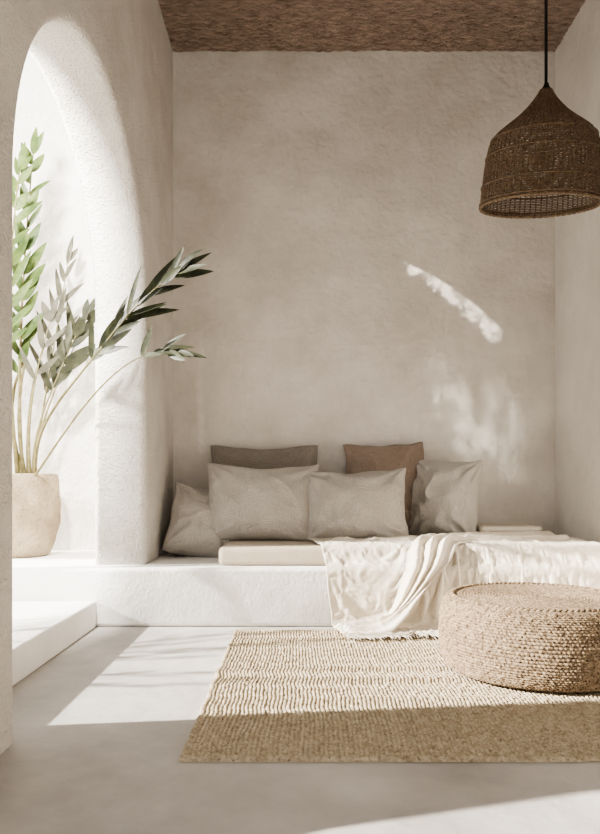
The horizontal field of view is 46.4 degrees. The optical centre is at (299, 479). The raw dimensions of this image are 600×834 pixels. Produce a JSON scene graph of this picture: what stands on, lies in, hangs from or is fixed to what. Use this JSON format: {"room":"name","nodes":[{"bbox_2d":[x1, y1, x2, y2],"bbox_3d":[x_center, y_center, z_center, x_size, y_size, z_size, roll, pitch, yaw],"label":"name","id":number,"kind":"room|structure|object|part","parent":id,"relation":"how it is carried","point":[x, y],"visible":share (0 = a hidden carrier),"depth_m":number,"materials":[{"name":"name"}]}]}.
{"room":"traditional dwelling","nodes":[
{"label":"traditional dwelling","id":0,"kind":"room"},
{"bbox_2d":[0,0,172,754],"bbox_3d":[-1.272,-1.340,1.725,0.365,4.780,8.650,0,0,0],"label":"wall","id":1,"kind":"structure","parent":0,"point":[106,65],"depth_m":4.79,"materials":[{"name":"paint"}]},
{"bbox_2d":[12,50,554,549],"bbox_3d":[-1.755,-1.645,6.160,8.490,5.290,0.300,0,0,0],"label":"wall","id":2,"kind":"structure","parent":0,"point":[359,290],"depth_m":6.01,"materials":[{"name":"beige paint"}]},
{"bbox_2d":[0,626,599,833],"bbox_3d":[-1.755,1.050,1.155,8.490,0.100,10.310,0,0,0],"label":"floor","id":3,"kind":"structure","parent":0,"point":[101,729],"depth_m":2.36,"materials":[{"name":"beige concrete"}]},
{"bbox_2d":[12,601,95,685],"bbox_3d":[-3.192,0.910,3.780,3.615,0.180,1.960,0,0,0],"label":"step","id":4,"kind":"structure","parent":3,"relation":"on","point":[41,630],"depth_m":4.06,"materials":[{"name":"white paint"}]},
{"bbox_2d":[12,550,331,625],"bbox_3d":[-1.406,0.800,5.384,7.188,0.400,1.248,0,0,0],"label":"bench","id":5,"kind":"object","parent":3,"relation":"on","point":[171,589],"visible":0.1,"depth_m":4.76,"materials":[{"name":"white paint"}]},
{"bbox_2d":[12,127,212,557],"bbox_3d":[-1.474,-1.005,5.056,2.393,3.209,0.927,0,0,28],"label":"potted plant","id":6,"kind":"object","parent":5,"relation":"on","point":[36,499],"visible":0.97,"depth_m":5.28,"materials":[{"name":"green plant"}]},
{"bbox_3d":[-2.128,-1.105,5.207,0.086,2.220,0.489,0,0,-22],"label":"stem","id":7,"kind":"part","parent":6,"relation":"part of","materials":[{"name":"green plant"}]},
{"bbox_3d":[-2.101,-1.206,5.337,0.070,2.417,0.365,0,0,-31],"label":"stem","id":8,"kind":"part","parent":6,"relation":"part of","materials":[{"name":"green plant"}]},
{"bbox_3d":[-2.220,0.275,5.551,0.611,0.650,0.614,0,0,0],"label":"pot","id":9,"kind":"part","parent":6,"relation":"part of","materials":[{"name":"beige ceramic"}]},
{"bbox_3d":[-2.033,-0.596,5.368,0.302,1.202,0.097,0,0,43],"label":"stem","id":10,"kind":"part","parent":6,"relation":"part of","materials":[{"name":"green plant"}]},
{"bbox_3d":[-2.014,-0.887,5.626,0.291,1.778,0.065,0,0,-42],"label":"stem","id":11,"kind":"part","parent":6,"relation":"part of","materials":[{"name":"green plant"}]},
{"bbox_3d":[-1.913,-0.559,5.449,0.376,1.122,0.105,0,0,0],"label":"stem","id":12,"kind":"part","parent":6,"relation":"part of","materials":[{"name":"green plant"}]},
{"bbox_3d":[-1.885,-0.629,5.493,0.413,1.259,0.027,0,0,0],"label":"stem","id":13,"kind":"part","parent":6,"relation":"part of","materials":[{"name":"green plant"}]},
{"bbox_3d":[-1.447,-0.397,4.822,1.721,0.811,0.103,0,0,41],"label":"stem","id":14,"kind":"part","parent":6,"relation":"part of","materials":[{"name":"green plant"}]},
{"bbox_3d":[-1.409,-0.644,4.899,1.306,1.303,1.104,0,0,0],"label":"stem","id":15,"kind":"part","parent":6,"relation":"part of","materials":[{"name":"green plant"}]},
{"bbox_2d":[162,482,229,557],"bbox_3d":[-0.774,0.340,5.541,0.519,0.654,0.548,0,0,12],"label":"throw pillow","id":16,"kind":"object","parent":5,"relation":"on","point":[190,532],"visible":0.66,"depth_m":5.35,"materials":[{"name":"fabric"}]},
{"bbox_2d":[219,540,325,564],"bbox_3d":[0.800,0.535,5.435,2.740,0.130,1.110,0,0,0],"label":"mattress","id":17,"kind":"object","parent":5,"relation":"on","point":[234,552],"visible":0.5,"depth_m":4.88,"materials":[{"name":"beige fabric"}]},
{"bbox_2d":[207,463,318,540],"bbox_3d":[-0.296,0.181,5.495,0.896,0.634,0.472,0,0,2],"label":"throw pillow","id":18,"kind":"object","parent":17,"relation":"on","point":[245,503],"visible":0.89,"depth_m":5.34,"materials":[{"name":"fabric"}]},
{"bbox_2d":[210,445,317,468],"bbox_3d":[-0.301,0.092,5.851,0.905,0.766,0.249,0,0,3],"label":"throw pillow","id":19,"kind":"object","parent":17,"relation":"on","point":[300,456],"visible":0.27,"depth_m":5.83,"materials":[{"name":"beige fabric"}]},
{"bbox_2d":[306,467,408,540],"bbox_3d":[0.419,0.198,5.467,0.836,0.595,0.480,0,0,-1],"label":"throw pillow","id":20,"kind":"object","parent":17,"relation":"on","point":[366,504],"visible":0.9,"depth_m":5.30,"materials":[{"name":"fabric"}]},
{"bbox_2d":[343,442,423,531],"bbox_3d":[0.714,0.087,5.841,0.709,0.820,0.236,0,0,-5],"label":"throw pillow","id":21,"kind":"object","parent":17,"relation":"on","point":[359,458],"visible":0.4,"depth_m":5.81,"materials":[{"name":"fabric"}]},
{"bbox_2d":[409,460,481,534],"bbox_3d":[1.182,0.163,5.733,0.577,0.678,0.448,0,0,38],"label":"throw pillow","id":22,"kind":"object","parent":17,"relation":"on","point":[445,495],"visible":0.84,"depth_m":5.58,"materials":[{"name":"beige fabric"}]},
{"bbox_2d":[308,530,599,640],"bbox_3d":[1.148,0.689,4.894,2.017,0.614,1.394,0,0,-8],"label":"throw blanket","id":23,"kind":"object","parent":17,"relation":"on","point":[383,586],"visible":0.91,"depth_m":4.74,"materials":[{"name":"white fabric"}]},
{"bbox_2d":[476,524,541,531],"bbox_3d":[1.670,0.418,5.700,0.539,0.101,0.372,0,0,0],"label":"folded blanket","id":24,"kind":"object","parent":17,"relation":"on","point":[480,527],"visible":0.35,"depth_m":5.54,"materials":[{"name":"beige fabric"}]},
{"bbox_2d":[179,629,599,761],"bbox_3d":[0.844,0.988,3.540,2.563,0.022,2.129,0,0,0],"label":"jute rug","id":25,"kind":"object","parent":3,"relation":"on","point":[274,695],"visible":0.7,"depth_m":3.00,"materials":[{"name":"beige wicker"}]},
{"bbox_2d":[438,582,599,692],"bbox_3d":[1.240,0.785,3.660,1.034,0.379,1.033,0,0,0],"label":"woven pouf","id":26,"kind":"object","parent":25,"relation":"on","point":[533,636],"visible":1,"depth_m":3.27,"materials":[{"name":"wicker"}]},
{"bbox_2d":[158,0,584,51],"bbox_3d":[0.517,-3.776,1.705,3.945,0.227,8.610,0,0,0],"label":"ceiling","id":27,"kind":"structure","parent":0,"point":[191,25],"depth_m":5.64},
{"bbox_2d":[479,0,599,218],"bbox_3d":[1.406,-2.615,4.103,0.698,2.150,0.698,0,0,-45],"label":"pendant lamp","id":28,"kind":"object","parent":27,"relation":"hanging from","point":[546,107],"visible":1,"depth_m":3.85,"materials":[{"name":"wicker"}]},
{"bbox_3d":[1.406,-2.945,4.000,0.016,1.490,0.017,0,0,0],"label":"cord","id":29,"kind":"part","parent":28,"relation":"part of","materials":[{"name":"black"}]},
{"bbox_2d":[555,0,599,542],"bbox_3d":[2.340,-1.445,1.705,0.300,4.890,8.610,0,0,0],"label":"wall","id":30,"kind":"structure","parent":0,"point":[577,56],"depth_m":5.48,"materials":[{"name":"paint"}]}
]}

